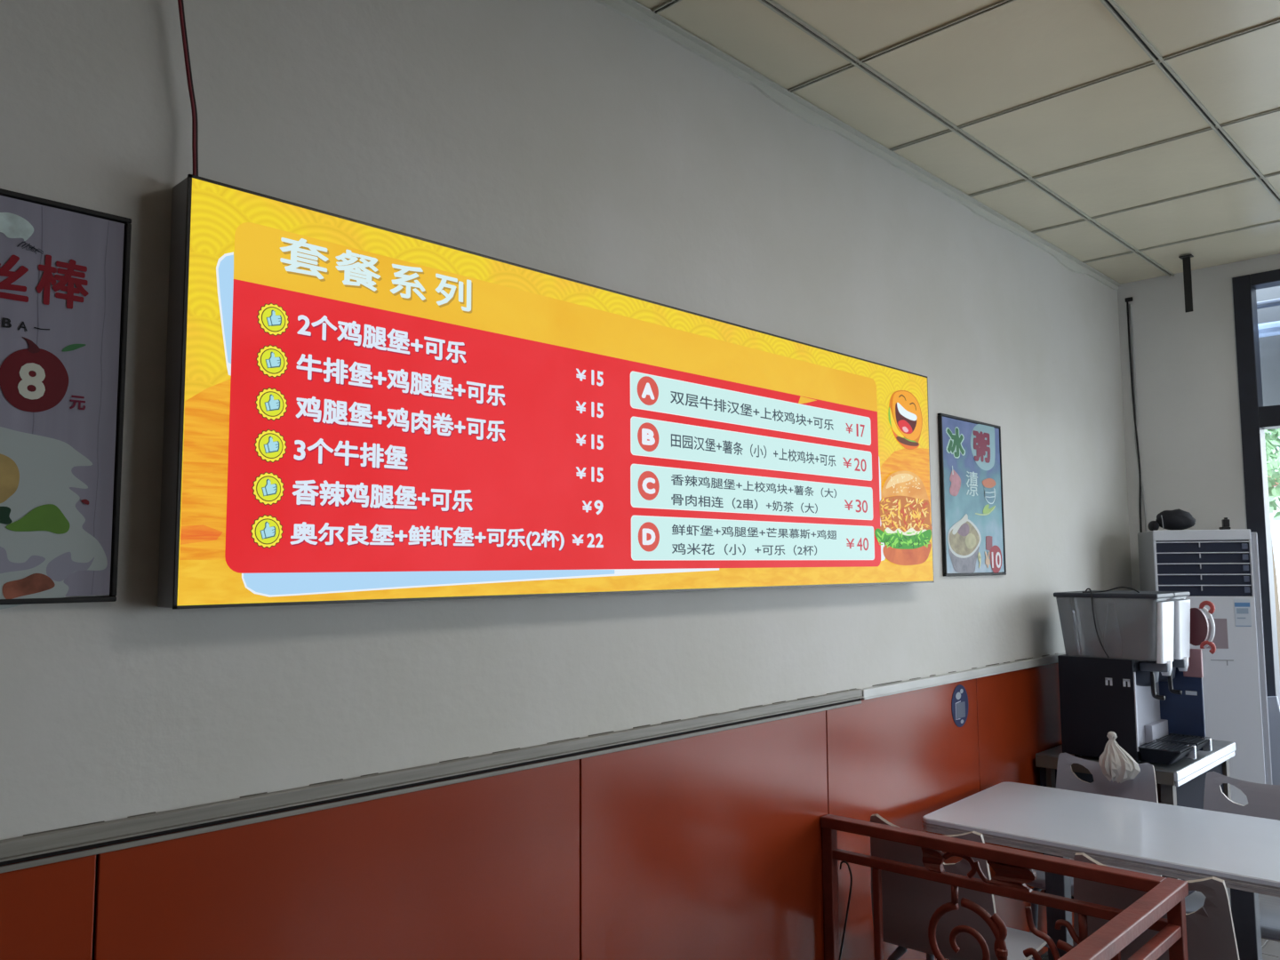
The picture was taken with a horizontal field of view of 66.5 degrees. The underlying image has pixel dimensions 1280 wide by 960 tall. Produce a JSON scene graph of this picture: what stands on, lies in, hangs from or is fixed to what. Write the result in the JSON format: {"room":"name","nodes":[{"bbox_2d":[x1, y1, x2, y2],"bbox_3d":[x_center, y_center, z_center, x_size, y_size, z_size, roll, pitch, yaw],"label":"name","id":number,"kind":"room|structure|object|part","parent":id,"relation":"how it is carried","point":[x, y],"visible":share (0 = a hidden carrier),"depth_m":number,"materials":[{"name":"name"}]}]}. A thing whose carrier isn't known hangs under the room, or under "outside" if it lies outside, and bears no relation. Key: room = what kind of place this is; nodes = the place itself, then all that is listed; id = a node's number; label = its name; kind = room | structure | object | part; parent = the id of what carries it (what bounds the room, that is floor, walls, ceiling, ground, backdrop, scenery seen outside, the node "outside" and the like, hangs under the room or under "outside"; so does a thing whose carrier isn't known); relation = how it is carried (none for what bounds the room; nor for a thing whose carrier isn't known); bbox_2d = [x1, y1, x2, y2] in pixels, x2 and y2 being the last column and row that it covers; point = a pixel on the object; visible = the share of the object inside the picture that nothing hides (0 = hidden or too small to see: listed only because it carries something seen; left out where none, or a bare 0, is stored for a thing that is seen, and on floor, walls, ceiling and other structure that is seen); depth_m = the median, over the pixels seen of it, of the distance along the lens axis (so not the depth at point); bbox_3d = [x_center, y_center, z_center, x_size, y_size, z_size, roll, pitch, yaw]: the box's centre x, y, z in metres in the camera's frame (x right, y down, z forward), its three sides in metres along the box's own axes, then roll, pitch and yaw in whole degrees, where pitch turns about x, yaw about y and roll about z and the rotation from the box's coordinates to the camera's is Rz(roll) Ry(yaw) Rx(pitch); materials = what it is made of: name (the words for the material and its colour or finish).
{"room":"eatery","nodes":[
{"label":"eatery","id":0,"kind":"room"},
{"bbox_2d":[0,0,1133,959],"bbox_3d":[-0.479,0.198,2.003,0.210,3.158,8.620,-5,-7,44],"label":"wall","id":1,"kind":"structure","parent":0,"point":[576,140],"depth_m":2.13,"materials":[{"name":"paint"}]},
{"bbox_3d":[-1.156,1.079,1.077,0.010,1.111,0.971,-5,-7,44],"label":"wall panel","id":2,"kind":"part","parent":1,"relation":"part of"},
{"bbox_2d":[0,188,131,609],"bbox_3d":[-0.987,-0.124,1.361,0.014,0.617,0.496,-5,-7,44],"label":"framed poster","id":3,"kind":"object","parent":1,"relation":"attached to","point":[65,268],"visible":1,"depth_m":1.47,"materials":[{"name":"printed paper"},{"name":"black metal"}]},
{"bbox_3d":[-0.474,1.135,1.777,0.010,1.111,0.977,-5,-7,44],"label":"wall panel","id":4,"kind":"part","parent":1,"relation":"part of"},
{"bbox_2d":[157,174,934,609],"bbox_3d":[0.103,-0.073,2.437,0.080,0.695,2.441,-5,-7,44],"label":"menu board","id":5,"kind":"object","parent":1,"relation":"attached to","point":[356,411],"visible":1,"depth_m":1.95,"materials":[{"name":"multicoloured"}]},
{"bbox_3d":[0.038,-0.032,2.313,0.001,0.483,2.027,-5,-7,44],"label":"red panel","id":6,"kind":"part","parent":5,"relation":"part of","materials":[{"name":"red plastic"}]},
{"bbox_3d":[0.869,-0.196,3.188,0.001,0.195,0.219,-5,-7,44],"label":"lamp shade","id":7,"kind":"part","parent":5,"relation":"part of","materials":[{"name":"orange plastic"}]},
{"bbox_2d":[0,642,1122,873],"bbox_3d":[-0.470,0.568,1.824,0.024,0.046,8.420,-5,-7,44],"label":"trim","id":8,"kind":"structure","parent":1,"relation":"attached to","point":[79,837],"depth_m":1.83,"materials":[{"name":"grey"}]},
{"bbox_3d":[0.207,1.192,2.477,0.010,1.111,0.972,-5,-7,44],"label":"wall panel","id":9,"kind":"part","parent":1,"relation":"part of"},
{"bbox_2d":[594,0,1121,289],"bbox_3d":[-0.481,-1.211,1.980,0.022,0.057,8.420,-5,-7,44],"label":"trim","id":10,"kind":"structure","parent":1,"relation":"attached to","point":[811,114],"depth_m":3.05,"materials":[{"name":"grey paint"}]},
{"bbox_3d":[0.888,1.249,3.176,0.010,1.111,0.975,-5,-7,44],"label":"wall panel","id":11,"kind":"part","parent":1,"relation":"part of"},
{"bbox_2d":[951,684,968,727],"bbox_3d":[1.135,0.801,3.464,0.002,0.148,0.128,-5,-7,44],"label":"round sticker","id":12,"kind":"object","parent":1,"relation":"attached to","point":[959,704],"visible":1,"depth_m":3.46,"materials":[{"name":"blue plastic"}]},
{"bbox_2d":[937,412,1006,575],"bbox_3d":[1.247,0.065,3.654,0.014,0.584,0.495,-5,-7,44],"label":"framed poster","id":13,"kind":"object","parent":1,"relation":"attached to","point":[971,472],"visible":1,"depth_m":3.63,"materials":[{"name":"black paper"}]},
{"bbox_3d":[1.570,1.306,3.876,0.010,1.111,0.974,-5,-7,44],"label":"wall panel","id":14,"kind":"part","parent":1,"relation":"part of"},
{"bbox_2d":[634,0,1279,284],"bbox_3d":[1.553,-1.468,0.159,5.500,0.124,8.620,-5,-7,44],"label":"ceiling","id":15,"kind":"structure","parent":0,"point":[1132,138],"depth_m":2.98,"materials":[{"name":"grey tile"}]},
{"bbox_2d":[177,0,198,175],"bbox_3d":[-0.765,-0.882,1.625,0.014,0.761,0.082,-5,-7,44],"label":"power cord","id":16,"kind":"object","parent":15,"relation":"hanging from","point":[195,124],"visible":0.97,"depth_m":1.62,"materials":[{"name":"red plastic"}]},
{"bbox_2d":[1178,254,1193,312],"bbox_3d":[2.522,-0.903,4.497,0.052,0.262,0.040,-5,-7,44],"label":"strip","id":17,"kind":"object","parent":15,"relation":"hanging from","point":[1186,259],"visible":1,"depth_m":4.49,"materials":[{"name":"black metal"}]},
{"bbox_3d":[2.521,-1.030,4.508,0.052,0.006,0.040,-5,-7,44],"label":"ceiling plate","id":18,"kind":"part","parent":17,"relation":"part of","materials":[{"name":"black metal"}]},
{"bbox_2d":[1041,938,1279,959],"bbox_3d":[1.499,1.594,-0.037,5.700,0.100,8.820,-5,-7,44],"label":"floor","id":19,"kind":"structure","parent":0,"point":[1270,948],"depth_m":3.90,"materials":[{"name":"grey tile"}]},
{"bbox_2d":[870,813,1048,959],"bbox_3d":[0.918,1.380,2.828,0.400,0.833,0.439,-5,-7,41],"label":"cafe chair","id":20,"kind":"object","parent":19,"relation":"on","point":[909,903],"visible":0.53,"depth_m":2.73,"materials":[{"name":"grey laminate"}]},
{"bbox_3d":[0.727,1.574,2.823,0.103,0.448,0.034,0,-5,-6],"label":"leg","id":21,"kind":"part","parent":20,"relation":"part of","materials":[{"name":"grey paint"}]},
{"bbox_3d":[0.906,1.590,3.025,0.031,0.447,0.085,1,-5,-20],"label":"leg","id":22,"kind":"part","parent":20,"relation":"part of","materials":[{"name":"grey paint"}]},
{"bbox_2d":[820,814,1188,959],"bbox_3d":[0.300,1.302,1.879,0.935,0.827,1.757,-5,-7,44],"label":"iron railing","id":23,"kind":"object","parent":19,"relation":"on","point":[1013,868],"visible":1,"depth_m":2.45,"materials":[{"name":"metal"}]},
{"bbox_3d":[0.548,1.395,2.777,0.032,0.796,0.033,-5,-7,44],"label":"post","id":24,"kind":"part","parent":23,"relation":"part of","materials":[{"name":"metal"}]},
{"bbox_2d":[838,860,852,959],"bbox_3d":[0.558,1.272,2.695,0.066,0.426,0.036,-5,-7,44],"label":"wire","id":25,"kind":"object","parent":23,"relation":"hanging from","point":[843,861],"visible":1,"depth_m":2.69,"materials":[{"name":"black plastic"}]},
{"bbox_3d":[0.824,1.082,2.555,0.020,0.045,0.017,2,-6,-27],"label":"stem","id":26,"kind":"part","parent":23,"relation":"part of","materials":[{"name":"paint"}]},
{"bbox_3d":[0.866,0.956,2.528,0.893,0.030,0.044,-5,-7,42],"label":"rail","id":27,"kind":"part","parent":23,"relation":"part of","materials":[{"name":"metal"}]},
{"bbox_3d":[0.869,1.043,2.518,0.900,0.025,0.026,-5,-7,42],"label":"rail","id":28,"kind":"part","parent":23,"relation":"part of","materials":[{"name":"metal"}]},
{"bbox_3d":[1.062,1.077,2.341,0.023,0.075,0.019,2,-6,-27],"label":"stem","id":29,"kind":"part","parent":23,"relation":"part of","materials":[{"name":"paint"}]},
{"bbox_3d":[0.618,0.877,1.605,0.044,0.031,1.757,-5,-7,44],"label":"rail","id":30,"kind":"part","parent":23,"relation":"part of","materials":[{"name":"metal"}]},
{"bbox_3d":[0.605,0.964,1.584,0.026,0.025,1.720,-5,-7,44],"label":"rail","id":31,"kind":"part","parent":23,"relation":"part of","materials":[{"name":"metal"}]},
{"bbox_3d":[1.217,1.339,2.181,0.032,0.796,0.032,-5,-7,44],"label":"post","id":32,"kind":"part","parent":23,"relation":"part of","materials":[{"name":"metal"}]},
{"bbox_2d":[1025,752,1161,959],"bbox_3d":[1.596,1.429,3.436,0.400,0.833,0.439,-5,-7,42],"label":"cafe chair","id":33,"kind":"object","parent":19,"relation":"on","point":[1143,787],"visible":0.25,"depth_m":3.57,"materials":[{"name":"grey paint"}]},
{"bbox_3d":[1.384,1.621,3.407,0.085,0.447,0.031,-2,-5,13],"label":"leg","id":34,"kind":"part","parent":33,"relation":"part of","materials":[{"name":"grey paint"}]},
{"bbox_2d":[1098,731,1140,783],"bbox_3d":[1.732,1.003,3.529,0.137,0.180,0.067,-5,-7,44],"label":"plastic bag","id":35,"kind":"object","parent":33,"relation":"on","point":[1116,764],"visible":1,"depth_m":3.52,"materials":[{"name":"grey plastic"}]},
{"bbox_2d":[922,781,1279,959],"bbox_3d":[1.553,1.424,2.918,1.180,0.750,0.690,-5,-7,42],"label":"dining table","id":36,"kind":"object","parent":19,"relation":"on","point":[1243,852],"visible":1,"depth_m":2.92,"materials":[{"name":"white laminate"}]},
{"bbox_2d":[1035,739,1235,917],"bbox_3d":[2.022,1.483,3.924,0.509,0.800,0.800,-5,-7,44],"label":"side table","id":37,"kind":"object","parent":19,"relation":"on","point":[1182,781],"visible":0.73,"depth_m":3.76,"materials":[{"name":"metal"}]},
{"bbox_3d":[1.610,1.480,3.821,0.040,0.794,0.040,-5,-7,44],"label":"leg","id":38,"kind":"part","parent":37,"relation":"part of","materials":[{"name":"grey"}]},
{"bbox_3d":[1.853,1.369,4.097,0.020,0.520,0.780,-5,-7,44],"label":"panel","id":39,"kind":"part","parent":37,"relation":"part of","materials":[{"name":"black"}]},
{"bbox_2d":[1053,586,1215,764],"bbox_3d":[1.953,0.744,3.830,0.462,0.656,0.471,-5,-7,44],"label":"dispenser","id":40,"kind":"object","parent":37,"relation":"on","point":[1153,703],"visible":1,"depth_m":3.77,"materials":[{"name":"plastic"},{"name":"steel"}]},
{"bbox_3d":[1.836,0.446,3.795,0.381,0.018,0.204,-5,-7,44],"label":"lid","id":41,"kind":"part","parent":40,"relation":"part of","materials":[{"name":"grey"}]},
{"bbox_3d":[1.981,0.458,3.943,0.381,0.018,0.204,-5,-7,44],"label":"lid","id":42,"kind":"part","parent":40,"relation":"part of","materials":[{"name":"grey"}]},
{"bbox_3d":[1.963,0.873,3.779,0.044,0.290,0.396,-5,-7,44],"label":"splash panel","id":43,"kind":"part","parent":40,"relation":"part of","materials":[{"name":"silver metal"}]},
{"bbox_3d":[1.939,0.770,3.668,0.053,0.110,0.017,-5,-7,44],"label":"lever","id":44,"kind":"part","parent":40,"relation":"part of","materials":[{"name":"black plastic"}]},
{"bbox_2d":[1138,740,1195,752],"bbox_3d":[1.958,0.990,3.631,0.144,0.006,0.184,-5,-7,44],"label":"grille","id":45,"kind":"object","parent":40,"relation":"attached to","point":[1154,746],"depth_m":3.61,"materials":[{"name":"grey metal"}]},
{"bbox_3d":[2.084,0.782,3.816,0.053,0.110,0.017,-5,-7,44],"label":"lever","id":46,"kind":"part","parent":40,"relation":"part of","materials":[{"name":"black plastic"}]},
{"bbox_2d":[1155,733,1210,745],"bbox_3d":[2.103,1.002,3.780,0.144,0.006,0.184,-5,-7,44],"label":"grille","id":47,"kind":"object","parent":40,"relation":"attached to","point":[1196,739],"depth_m":3.79,"materials":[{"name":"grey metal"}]},
{"bbox_3d":[2.239,0.579,3.855,0.054,0.169,0.022,-5,-7,44],"label":"ring handle","id":48,"kind":"part","parent":40,"relation":"part of","materials":[{"name":"grey plastic"}]},
{"bbox_3d":[2.238,0.503,3.856,0.057,0.053,0.018,-5,-7,44],"label":"red knob","id":49,"kind":"part","parent":40,"relation":"part of","materials":[{"name":"red plastic"}]},
{"bbox_3d":[2.236,0.658,3.846,0.057,0.053,0.018,-5,-7,44],"label":"red knob","id":50,"kind":"part","parent":40,"relation":"part of","materials":[{"name":"red plastic"}]},
{"bbox_3d":[1.922,1.452,3.520,0.040,0.794,0.040,-5,-7,44],"label":"leg","id":51,"kind":"part","parent":37,"relation":"part of","materials":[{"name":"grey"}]},
{"bbox_3d":[2.170,1.350,3.790,0.015,0.500,0.680,-5,-7,44],"label":"panel","id":52,"kind":"part","parent":37,"relation":"part of","materials":[{"name":"white"}]},
{"bbox_3d":[2.424,1.494,4.035,0.040,0.794,0.040,-5,-7,44],"label":"leg","id":53,"kind":"part","parent":37,"relation":"part of","materials":[{"name":"grey metal"}]},
{"bbox_2d":[1073,852,1239,959],"bbox_3d":[1.336,1.343,2.435,0.400,0.833,0.439,-5,-7,42],"label":"cafe chair","id":54,"kind":"object","parent":19,"relation":"on","point":[1211,935],"visible":0.38,"depth_m":2.26,"materials":[{"name":"grey paint"}]},
{"bbox_2d":[1137,528,1272,805],"bbox_3d":[2.545,1.075,4.399,0.418,1.690,0.306,-2,-5,14],"label":"air conditioner","id":55,"kind":"object","parent":19,"relation":"on","point":[1220,567],"visible":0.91,"depth_m":4.27,"materials":[{"name":"grey plastic"}]},
{"bbox_2d":[1147,508,1195,530],"bbox_3d":[2.412,0.180,4.431,0.197,0.098,0.121,-2,-5,14],"label":"bag","id":56,"kind":"object","parent":55,"relation":"on","point":[1176,519],"visible":0.92,"depth_m":4.39,"materials":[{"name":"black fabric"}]},
{"bbox_2d":[1152,539,1255,597],"bbox_3d":[2.493,0.391,4.322,0.346,0.249,0.209,-5,-7,44],"label":"grille","id":57,"kind":"object","parent":55,"relation":"attached to","point":[1203,568],"depth_m":4.32,"materials":[{"name":"white"}]},
{"bbox_3d":[2.498,1.184,4.254,0.390,1.347,0.018,-2,-5,14],"label":"panel","id":58,"kind":"part","parent":55,"relation":"part of","materials":[{"name":"white plastic"}]},
{"bbox_2d":[1218,517,1231,529],"bbox_3d":[2.595,0.193,4.336,0.036,0.054,0.040,-2,-5,14],"label":"gadget","id":59,"kind":"object","parent":55,"relation":"on","point":[1226,524],"visible":1,"depth_m":4.32,"materials":[{"name":"black plastic"}]},
{"bbox_3d":[2.702,1.040,4.227,0.028,1.627,0.026,-2,-5,14],"label":"trim","id":60,"kind":"part","parent":55,"relation":"part of","materials":[{"name":"grey plastic"}]},
{"bbox_2d":[1184,771,1279,942],"bbox_3d":[1.955,1.396,3.089,0.400,0.833,0.439,-5,-7,42],"label":"cafe chair","id":61,"kind":"object","parent":19,"relation":"on","point":[1263,799],"visible":0.32,"depth_m":3.26,"materials":[{"name":"grey paint"}]},
{"bbox_2d":[1267,696,1279,785],"bbox_3d":[2.843,1.432,4.274,0.220,0.952,0.024,-5,-7,44],"label":"leaning board","id":62,"kind":"object","parent":19,"relation":"on","point":[1273,702],"visible":0.41,"depth_m":4.32,"materials":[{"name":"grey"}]},
{"bbox_2d":[1117,253,1279,650],"bbox_3d":[4.493,0.283,3.037,5.500,3.108,0.204,-5,-7,44],"label":"wall","id":63,"kind":"structure","parent":0,"point":[1188,429],"depth_m":4.75,"materials":[{"name":"paint"}]},
{"bbox_2d":[1124,296,1147,532],"bbox_3d":[2.487,-0.210,4.884,0.050,1.435,0.015,-5,-7,44],"label":"cable","id":64,"kind":"object","parent":63,"relation":"attached to","point":[1133,394],"visible":0.83,"depth_m":4.90,"materials":[{"name":"black plastic"}]},
{"bbox_2d":[1232,269,1279,704],"bbox_3d":[4.547,0.330,2.898,4.735,2.890,0.102,-5,-7,44],"label":"window","id":65,"kind":"structure","parent":63,"relation":"in","point":[1255,418],"depth_m":4.53,"materials":[{"name":"glass"}]},
{"bbox_3d":[4.566,-1.085,2.994,4.660,0.055,0.102,-5,-7,44],"label":"head rail","id":66,"kind":"part","parent":65,"relation":"part of","materials":[{"name":"metal"}]},
{"bbox_3d":[12.887,3.231,19.012,45.000,0.100,34.480,-5,-7,44],"label":"pavement","id":67,"kind":"object","parent":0,"visible":0},
{"bbox_2d":[1264,428,1279,671],"bbox_3d":[8.530,0.289,13.316,2.809,4.837,2.848,-5,-7,44],"label":"street tree","id":68,"kind":"object","parent":67,"relation":"on","point":[1272,441],"visible":0.1,"depth_m":12.88,"materials":[{"name":"green plant"}]},
{"bbox_2d":[1268,428,1279,606],"bbox_3d":[15.939,-3.846,24.989,18.000,15.000,6.500,-5,-7,44],"label":"apartment building","id":69,"kind":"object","parent":67,"relation":"on","point":[1275,524],"visible":0.02,"depth_m":22.11,"materials":[{"name":"grey concrete"}]},
{"bbox_3d":[14.764,1.387,21.773,1.240,1.370,0.030,-5,-7,44],"label":"pane","id":70,"kind":"part","parent":69,"relation":"part of","materials":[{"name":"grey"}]},
{"bbox_3d":[14.788,1.384,21.799,1.400,1.560,0.060,-5,-7,44],"label":"frame","id":71,"kind":"part","parent":69,"relation":"part of","materials":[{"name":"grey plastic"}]},
{"label":"outside","id":72,"kind":"structure","parent":0,"visible":0},
{"bbox_2d":[1256,285,1279,406],"bbox_3d":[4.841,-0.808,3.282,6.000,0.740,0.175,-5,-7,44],"label":"window pane","id":73,"kind":"object","parent":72,"point":[1268,299],"visible":0.02,"depth_m":4.94,"materials":[{"name":"clear glass"}]}
]}

